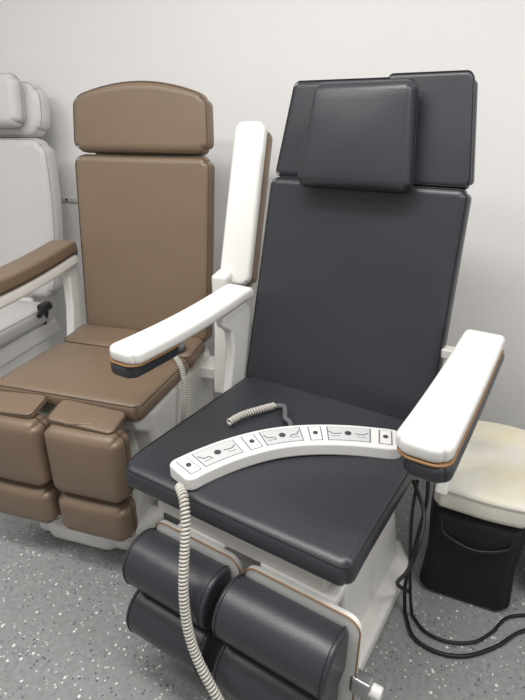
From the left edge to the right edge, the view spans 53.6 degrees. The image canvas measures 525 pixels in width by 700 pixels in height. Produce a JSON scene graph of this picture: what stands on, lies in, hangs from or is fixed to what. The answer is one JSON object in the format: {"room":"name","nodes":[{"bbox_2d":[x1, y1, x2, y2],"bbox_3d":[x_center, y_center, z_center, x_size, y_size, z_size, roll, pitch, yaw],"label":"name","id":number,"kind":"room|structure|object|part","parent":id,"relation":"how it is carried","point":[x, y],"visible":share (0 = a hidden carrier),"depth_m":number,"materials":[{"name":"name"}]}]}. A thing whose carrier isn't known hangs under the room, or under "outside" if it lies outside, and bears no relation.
{"room":"medical treatment room","nodes":[
{"label":"medical treatment room","id":0,"kind":"room"},
{"bbox_2d":[166,519,229,549],"bbox_3d":[-0.154,0.465,1.385,0.200,0.030,0.090,14,28,29],"label":"frame bar","id":1,"kind":"object","parent":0,"point":[194,531],"depth_m":1.32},
{"bbox_2d":[158,500,330,592],"bbox_3d":[-0.056,0.465,1.303,0.500,0.050,0.060,14,28,29],"label":"crossbar","id":2,"kind":"object","parent":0,"point":[230,541],"depth_m":1.25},
{"bbox_2d":[0,0,524,429],"bbox_3d":[0.077,-0.921,2.191,7.200,2.800,0.102,9,26,20],"label":"wall","id":3,"kind":"structure","parent":0,"point":[247,57],"depth_m":2.08,"materials":[{"name":"paint"}]},
{"bbox_2d":[61,197,77,201],"bbox_3d":[-1.076,-0.783,2.694,0.300,0.020,0.016,9,26,20],"label":"wall bracket","id":4,"kind":"object","parent":3,"relation":"attached to","point":[66,199],"visible":0.21,"depth_m":2.66,"materials":[{"name":"white metal"}]},
{"bbox_2d":[0,476,524,699],"bbox_3d":[-0.803,1.290,0.790,7.000,0.100,4.800,9,26,20],"label":"floor","id":5,"kind":"structure","parent":0,"point":[65,634],"depth_m":1.59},
{"bbox_2d":[0,73,63,413],"bbox_3d":[-1.321,-0.367,2.383,0.561,1.633,0.856,6,25,13],"label":"chair","id":6,"kind":"object","parent":5,"relation":"on","point":[31,216],"visible":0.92,"depth_m":2.45,"materials":[{"name":"grey leather"}]},
{"bbox_2d":[0,73,25,127],"bbox_3d":[-1.231,-1.123,2.350,0.330,0.220,0.108,6,17,13],"label":"headrest pillow","id":7,"kind":"object","parent":6,"relation":"on","point":[12,90],"depth_m":2.30,"materials":[{"name":"grey leather"}]},
{"bbox_2d":[0,300,51,347],"bbox_3d":[-1.359,-0.122,2.462,0.500,0.106,0.540,6,25,13],"label":"seat cushion","id":8,"kind":"object","parent":6,"relation":"on","point":[19,322],"depth_m":2.46,"materials":[{"name":"grey leather"}]},
{"bbox_3d":[-1.338,-0.052,2.539,0.440,0.090,0.556,6,25,13],"label":"seat frame","id":9,"kind":"part","parent":6,"relation":"part of","materials":[{"name":"white plastic"}]},
{"bbox_3d":[-1.247,-0.500,2.647,0.200,0.740,0.216,6,25,13],"label":"frame","id":10,"kind":"part","parent":6,"relation":"part of","materials":[{"name":"white plastic"}]},
{"bbox_2d":[0,138,63,296],"bbox_3d":[-1.239,-0.646,2.572,0.540,0.750,0.120,6,17,13],"label":"cushion","id":11,"kind":"object","parent":6,"relation":"on","point":[31,216],"depth_m":2.47,"materials":[{"name":"grey leather"}]},
{"bbox_3d":[-1.065,-0.157,2.535,0.050,0.139,0.182,-8,25,-17],"label":"recline lever","id":12,"kind":"part","parent":6,"relation":"part of","materials":[{"name":"black plastic"}]},
{"bbox_3d":[-1.051,-0.209,2.509,0.050,0.040,0.080,6,25,13],"label":"recline knob","id":13,"kind":"part","parent":6,"relation":"part of","materials":[{"name":"black plastic"}]},
{"bbox_2d":[0,80,272,549],"bbox_3d":[-0.530,-0.136,1.931,0.910,1.578,0.972,7,25,15],"label":"chair","id":14,"kind":"object","parent":5,"relation":"on","point":[145,195],"visible":0.9,"depth_m":1.93,"materials":[{"name":"brown leather"}]},
{"bbox_3d":[-0.908,-0.311,1.980,0.119,0.075,0.588,7,31,15],"label":"armrest","id":15,"kind":"part","parent":14,"relation":"part of","materials":[{"name":"brown leather"}]},
{"bbox_2d":[0,342,188,421],"bbox_3d":[-0.607,0.100,1.896,0.580,0.084,0.400,7,25,15],"label":"seat cushion","id":16,"kind":"object","parent":14,"relation":"on","point":[81,372],"depth_m":1.80,"materials":[{"name":"brown leather"}]},
{"bbox_3d":[-0.566,0.117,2.050,0.520,0.099,0.634,7,25,15],"label":"seat frame","id":17,"kind":"part","parent":14,"relation":"part of","materials":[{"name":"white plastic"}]},
{"bbox_2d":[64,324,204,367],"bbox_3d":[-0.526,-0.018,2.131,0.580,0.080,0.170,7,31,15],"label":"seat cushion","id":18,"kind":"object","parent":14,"relation":"on","point":[96,335],"depth_m":2.12,"materials":[{"name":"brown leather"}]},
{"bbox_2d":[76,154,214,342],"bbox_3d":[-0.474,-0.407,2.126,0.585,0.730,0.086,7,18,15],"label":"cushion","id":19,"kind":"object","parent":14,"relation":"on","point":[146,221],"depth_m":2.07,"materials":[{"name":"brown leather"}]},
{"bbox_3d":[-0.303,0.150,1.937,0.039,0.260,0.152,-8,25,-17],"label":"hand control cord","id":20,"kind":"part","parent":14,"relation":"part of","materials":[{"name":"grey plastic"}]},
{"bbox_2d":[240,511,396,621],"bbox_3d":[0.121,0.566,1.654,0.500,0.400,0.530,14,28,29],"label":"chair base","id":21,"kind":"object","parent":5,"relation":"on","point":[358,597],"visible":0.12,"depth_m":1.54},
{"bbox_2d":[228,548,260,566],"bbox_3d":[0.116,0.574,1.648,0.420,0.450,0.626,14,28,29],"label":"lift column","id":22,"kind":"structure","parent":21,"relation":"on","point":[239,555],"depth_m":1.50,"materials":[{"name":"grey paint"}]},
{"bbox_3d":[0.098,0.352,1.518,0.570,0.082,0.627,14,28,29],"label":"frame","id":23,"kind":"object","parent":22,"relation":"on","visible":0},
{"bbox_2d":[163,512,179,524],"bbox_3d":[-0.230,0.457,1.408,0.060,0.050,0.050,14,28,29],"label":"under-seat actuator","id":24,"kind":"object","parent":23,"relation":"attached to","point":[170,518],"visible":0.27,"depth_m":1.38,"materials":[{"name":"grey metal"}]},
{"bbox_2d":[156,520,242,579],"bbox_3d":[-0.168,0.640,1.405,0.277,0.348,0.016,15,28,29],"label":"plate","id":25,"kind":"object","parent":23,"relation":"attached to","point":[201,548],"visible":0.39,"depth_m":1.32,"materials":[{"name":"white plastic"}]},
{"bbox_2d":[126,589,223,675],"bbox_3d":[-0.229,0.736,1.381,0.254,0.154,0.125,14,28,29],"label":"roll","id":26,"kind":"object","parent":25,"relation":"attached to","point":[151,620],"visible":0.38,"depth_m":1.33,"materials":[{"name":"grey leather"}]},
{"bbox_2d":[127,590,139,632],"bbox_3d":[-0.327,0.711,1.437,0.003,0.158,0.128,14,28,29],"label":"seam","id":27,"kind":"object","parent":26,"relation":"attached to","point":[139,590],"visible":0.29,"depth_m":1.38,"materials":[{"name":"black"}]},
{"bbox_2d":[194,629,208,676],"bbox_3d":[-0.132,0.761,1.324,0.004,0.158,0.128,14,28,29],"label":"seam","id":28,"kind":"object","parent":26,"relation":"attached to","point":[208,629],"visible":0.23,"depth_m":1.28,"materials":[{"name":"black"}]},
{"bbox_2d":[122,528,230,628],"bbox_3d":[-0.221,0.583,1.322,0.265,0.152,0.123,14,28,29],"label":"roll","id":29,"kind":"object","parent":25,"relation":"attached to","point":[151,565],"visible":0.79,"depth_m":1.28,"materials":[{"name":"grey leather"}]},
{"bbox_2d":[123,528,155,584],"bbox_3d":[-0.323,0.556,1.381,0.003,0.156,0.127,14,28,29],"label":"leg roll upper seam","id":30,"kind":"object","parent":29,"relation":"attached to","point":[150,528],"visible":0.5,"depth_m":1.34,"materials":[{"name":"black"}]},
{"bbox_2d":[197,565,227,628],"bbox_3d":[-0.119,0.609,1.263,0.004,0.156,0.127,14,28,29],"label":"leg roll upper seam","id":31,"kind":"object","parent":29,"relation":"attached to","point":[225,565],"visible":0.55,"depth_m":1.22,"materials":[{"name":"black"}]},
{"bbox_2d":[155,522,240,573],"bbox_3d":[-0.173,0.643,1.399,0.281,0.352,0.007,14,28,29],"label":"leg plate edge","id":32,"kind":"object","parent":25,"relation":"attached to","point":[228,556],"depth_m":1.31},
{"bbox_2d":[126,376,413,585],"bbox_3d":[0.067,0.297,1.467,0.666,0.084,0.630,14,28,29],"label":"seat cushion","id":33,"kind":"object","parent":23,"relation":"on","point":[327,507],"visible":0.81,"depth_m":1.30,"materials":[{"name":"grey leather"}]},
{"bbox_2d":[175,482,224,699],"bbox_3d":[-0.141,0.682,1.226,0.086,0.645,0.367,-13,27,-26],"label":"coiled cord","id":34,"kind":"object","parent":33,"relation":"on","point":[184,604],"visible":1,"depth_m":1.20,"materials":[{"name":"white plastic"}]},
{"bbox_3d":[-0.141,0.682,1.227,0.086,0.645,0.367,-13,27,-26],"label":"coiled cord","id":35,"kind":"part","parent":34,"relation":"part of","materials":[{"name":"grey plastic"}]},
{"bbox_2d":[227,402,275,425],"bbox_3d":[-0.034,0.192,1.580,0.174,0.029,0.031,-16,28,-31],"label":"coiled cord","id":36,"kind":"object","parent":33,"relation":"on","point":[241,415],"visible":1,"depth_m":1.57,"materials":[{"name":"grey plastic"}]},
{"bbox_2d":[125,376,408,568],"bbox_3d":[0.067,0.271,1.456,0.657,0.013,0.621,14,28,29],"label":"seat cushion seam","id":37,"kind":"object","parent":33,"relation":"attached to","point":[248,376],"depth_m":1.22,"materials":[{"name":"black leather"}]},
{"bbox_2d":[275,403,293,425],"bbox_3d":[0.067,0.204,1.553,0.039,0.024,0.170,-4,24,-9],"label":"lead","id":38,"kind":"object","parent":33,"relation":"on","point":[286,419],"visible":0.84,"depth_m":1.56,"materials":[{"name":"grey plastic"}]},
{"bbox_2d":[170,425,400,489],"bbox_3d":[0.078,0.281,1.374,0.476,0.040,0.482,14,28,29],"label":"handset","id":39,"kind":"object","parent":33,"relation":"on","point":[207,474],"depth_m":1.38,"materials":[{"name":"white plastic"}]},
{"bbox_2d":[176,457,200,473],"bbox_3d":[-0.185,0.289,1.304,0.069,0.001,0.044,14,28,29],"label":"label","id":40,"kind":"object","parent":39,"relation":"attached to","point":[193,467],"depth_m":1.30,"materials":[{"name":"grey plastic"}]},
{"bbox_2d":[191,439,243,466],"bbox_3d":[-0.114,0.267,1.354,0.103,0.001,0.129,14,28,29],"label":"label","id":41,"kind":"object","parent":39,"relation":"attached to","point":[209,451],"depth_m":1.35,"materials":[{"name":"grey plastic"}]},
{"bbox_2d":[240,434,262,449],"bbox_3d":[-0.029,0.246,1.399,0.070,0.001,0.061,14,28,29],"label":"label","id":42,"kind":"object","parent":39,"relation":"attached to","point":[256,444],"depth_m":1.40,"materials":[{"name":"grey plastic"}]},
{"bbox_2d":[259,427,303,445],"bbox_3d":[0.054,0.235,1.426,0.118,0.001,0.119,14,28,29],"label":"label","id":43,"kind":"object","parent":39,"relation":"attached to","point":[288,431],"depth_m":1.43,"materials":[{"name":"grey plastic"}]},
{"bbox_2d":[307,426,322,439],"bbox_3d":[0.146,0.230,1.437,0.061,0.001,0.069,14,28,29],"label":"label","id":44,"kind":"object","parent":39,"relation":"attached to","point":[318,436],"depth_m":1.43,"materials":[{"name":"grey plastic"}]},
{"bbox_2d":[326,426,370,442],"bbox_3d":[0.236,0.231,1.434,0.128,0.001,0.107,14,28,29],"label":"label","id":45,"kind":"object","parent":39,"relation":"attached to","point":[342,436],"depth_m":1.43,"materials":[{"name":"grey plastic"}]},
{"bbox_2d":[379,430,392,444],"bbox_3d":[0.336,0.238,1.419,0.049,0.001,0.070,14,28,29],"label":"label","id":46,"kind":"object","parent":39,"relation":"attached to","point":[382,440],"depth_m":1.42,"materials":[{"name":"grey plastic"}]},
{"bbox_2d":[247,176,471,419],"bbox_3d":[0.256,-0.159,1.623,0.654,0.695,0.170,14,28,29],"label":"cushion","id":47,"kind":"object","parent":33,"relation":"on","point":[354,287],"visible":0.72,"depth_m":1.57,"materials":[{"name":"grey leather"}]},
{"bbox_2d":[277,78,477,188],"bbox_3d":[0.315,-0.624,1.489,0.601,0.278,0.089,14,28,29],"label":"panel","id":48,"kind":"object","parent":47,"relation":"on","point":[296,126],"visible":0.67,"depth_m":1.57,"materials":[{"name":"grey leather"}]},
{"bbox_2d":[298,79,416,192],"bbox_3d":[0.264,-0.587,1.431,0.339,0.275,0.107,14,28,29],"label":"headrest pillow","id":49,"kind":"object","parent":48,"relation":"attached to","point":[360,135],"visible":0.99,"depth_m":1.39,"materials":[{"name":"grey leather"}]},
{"bbox_2d":[299,79,418,193],"bbox_3d":[0.264,-0.587,1.431,0.346,0.283,0.006,14,19,29],"label":"headrest pillow seam","id":50,"kind":"object","parent":49,"relation":"attached to","point":[385,79],"depth_m":1.38,"materials":[{"name":"black leather"}]},
{"bbox_2d":[389,71,474,186],"bbox_3d":[0.442,-0.585,1.383,0.262,0.275,0.064,14,28,29],"label":"headrest cover","id":51,"kind":"object","parent":48,"relation":"attached to","point":[444,113],"visible":0.62,"depth_m":1.35,"materials":[{"name":"grey leather"}]},
{"bbox_2d":[395,479,425,593],"bbox_3d":[0.422,0.602,1.497,0.058,0.429,0.182,9,25,19],"label":"cable","id":52,"kind":"object","parent":23,"relation":"attached to","point":[423,524],"visible":1,"depth_m":1.42,"materials":[{"name":"black rubber"}]},
{"label":"slide","id":53,"kind":"object","parent":23,"relation":"attached to","visible":0},
{"bbox_2d":[245,565,373,699],"bbox_3d":[0.104,0.709,1.249,0.340,0.348,0.035,14,28,29],"label":"plate","id":54,"kind":"object","parent":53,"relation":"attached to","point":[344,693],"depth_m":1.18,"materials":[{"name":"white plastic"}]},
{"bbox_2d":[212,642,338,699],"bbox_3d":[0.026,0.802,1.232,0.279,0.154,0.125,14,28,29],"label":"roll","id":55,"kind":"object","parent":54,"relation":"attached to","point":[238,676],"visible":0.39,"depth_m":1.20,"materials":[{"name":"grey leather"}]},
{"bbox_2d":[214,643,226,679],"bbox_3d":[-0.082,0.774,1.295,0.003,0.158,0.128,14,28,29],"label":"seam","id":56,"kind":"object","parent":55,"relation":"attached to","point":[226,643],"visible":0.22,"depth_m":1.24,"materials":[{"name":"black"}]},
{"bbox_2d":[212,574,348,699],"bbox_3d":[0.035,0.649,1.174,0.290,0.152,0.123,14,28,29],"label":"roll","id":57,"kind":"object","parent":54,"relation":"attached to","point":[288,638],"visible":0.98,"depth_m":1.13,"materials":[{"name":"grey leather"}]},
{"bbox_2d":[213,574,244,638],"bbox_3d":[-0.078,0.620,1.239,0.003,0.156,0.127,14,28,29],"label":"leg roll upper seam","id":58,"kind":"object","parent":57,"relation":"attached to","point":[241,574],"visible":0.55,"depth_m":1.19,"materials":[{"name":"black"}]},
{"bbox_2d":[318,626,345,699],"bbox_3d":[0.147,0.678,1.109,0.003,0.156,0.127,14,28,29],"label":"leg roll upper seam","id":59,"kind":"object","parent":57,"relation":"attached to","point":[344,626],"visible":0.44,"depth_m":1.06,"materials":[{"name":"black"}]},
{"bbox_2d":[244,568,360,699],"bbox_3d":[0.083,0.709,1.251,0.306,0.352,0.005,14,28,29],"label":"leg plate edge","id":60,"kind":"object","parent":54,"relation":"attached to","point":[289,587],"depth_m":1.16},
{"bbox_3d":[0.227,0.763,1.188,0.050,0.050,0.035,14,28,29],"label":"leg hinge","id":61,"kind":"part","parent":54,"relation":"part of","materials":[{"name":"grey metal"}]},
{"bbox_2d":[358,540,407,669],"bbox_3d":[0.116,0.775,1.737,0.600,0.070,0.680,14,28,29],"label":"base plate","id":62,"kind":"object","parent":5,"relation":"on","point":[373,622],"depth_m":1.62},
{"bbox_2d":[403,611,524,658],"bbox_3d":[0.700,0.869,1.593,0.503,0.012,0.157,0,24,0],"label":"power cable","id":63,"kind":"object","parent":5,"relation":"on","point":[513,635],"visible":1,"depth_m":1.57,"materials":[{"name":"black plastic"}]},
{"bbox_2d":[408,479,418,614],"bbox_3d":[0.463,0.616,1.615,0.029,0.443,0.119,-1,24,-2],"label":"lead","id":64,"kind":"object","parent":63,"relation":"attached to","point":[417,480],"visible":0.93,"depth_m":1.59,"materials":[{"name":"black rubber"}]},
{"bbox_2d":[403,481,429,611],"bbox_3d":[0.477,0.604,1.616,0.028,0.461,0.120,15,28,29],"label":"lead","id":65,"kind":"object","parent":63,"relation":"attached to","point":[427,482],"visible":0.66,"depth_m":1.62,"materials":[{"name":"black rubber"}]},
{"bbox_2d":[419,420,524,610],"bbox_3d":[0.734,0.542,1.783,0.290,0.459,0.472,10,26,22],"label":"stool","id":66,"kind":"object","parent":5,"relation":"on","point":[476,539],"visible":0.81,"depth_m":1.61,"materials":[{"name":"beige plastic"}]},
{"bbox_2d":[434,420,524,527],"bbox_3d":[0.735,0.381,1.713,0.276,0.108,0.460,10,26,22],"label":"seat cushion","id":67,"kind":"object","parent":66,"relation":"on","point":[487,489],"depth_m":1.58,"materials":[{"name":"beige leather"}]},
{"bbox_2d":[261,563,349,604],"bbox_3d":[0.101,0.531,1.237,0.200,0.030,0.090,14,28,29],"label":"frame","id":68,"kind":"object","parent":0,"point":[334,593],"depth_m":1.18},
{"bbox_2d":[246,177,466,375],"bbox_3d":[0.242,-0.154,1.600,0.647,0.694,0.014,14,18,29],"label":"seam","id":69,"kind":"object","parent":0,"point":[277,177],"depth_m":1.46,"materials":[{"name":"black leather"}]},
{"bbox_2d":[368,682,383,699],"bbox_3d":[0.250,0.769,1.174,0.040,0.032,0.032,14,28,29],"label":"handle","id":70,"kind":"object","parent":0,"point":[376,693],"depth_m":1.16,"materials":[{"name":"white plastic"}]},
{"label":"tube","id":71,"kind":"object","parent":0,"visible":0},
{"bbox_2d":[216,302,251,393],"bbox_3d":[-0.091,0.030,1.821,0.036,0.404,0.180,14,28,29],"label":"support","id":72,"kind":"object","parent":71,"relation":"attached to","point":[236,325],"visible":0.59,"depth_m":1.78,"materials":[{"name":"white plastic"}]},
{"bbox_2d":[110,284,253,364],"bbox_3d":[-0.220,-0.098,1.586,0.113,0.073,0.598,14,28,29],"label":"left armrest top","id":73,"kind":"object","parent":72,"relation":"on","point":[138,348],"visible":1,"depth_m":1.51,"materials":[{"name":"white plastic"}]},
{"bbox_2d":[110,343,180,378],"bbox_3d":[-0.322,0.019,1.461,0.111,0.049,0.216,14,28,29],"label":"pad","id":74,"kind":"object","parent":73,"relation":"attached to","point":[125,372],"depth_m":1.39,"materials":[{"name":"grey leather"}]},
{"bbox_3d":[-0.323,0.001,1.452,0.110,0.009,0.214,14,28,29],"label":"left armrest edge","id":75,"kind":"part","parent":74,"relation":"part of","materials":[{"name":"white plastic"}]},
{"bbox_2d":[435,345,459,494],"bbox_3d":[0.516,0.184,1.475,0.116,0.404,0.190,14,28,29],"label":"support","id":76,"kind":"object","parent":71,"relation":"attached to","point":[440,488],"depth_m":1.47,"materials":[{"name":"white plastic"}]},
{"bbox_3d":[0.550,0.012,1.472,0.100,0.030,0.040,14,28,29],"label":"arm link","id":77,"kind":"part","parent":76,"relation":"part of","materials":[{"name":"white plastic"}]},
{"bbox_2d":[397,349,504,482],"bbox_3d":[0.457,0.114,1.209,0.120,0.079,0.596,14,28,29],"label":"pad","id":78,"kind":"object","parent":76,"relation":"attached to","point":[435,475],"depth_m":1.00,"materials":[{"name":"grey leather"}]},
{"bbox_2d":[396,329,504,462],"bbox_3d":[0.451,0.075,1.198,0.113,0.073,0.598,14,28,29],"label":"right armrest top","id":79,"kind":"object","parent":78,"relation":"on","point":[434,430],"visible":1,"depth_m":1.11,"materials":[{"name":"white plastic"}]},
{"bbox_3d":[0.455,0.096,1.202,0.110,0.039,0.595,14,28,29],"label":"right armrest edge","id":80,"kind":"part","parent":78,"relation":"part of","materials":[{"name":"white plastic"}]}
]}

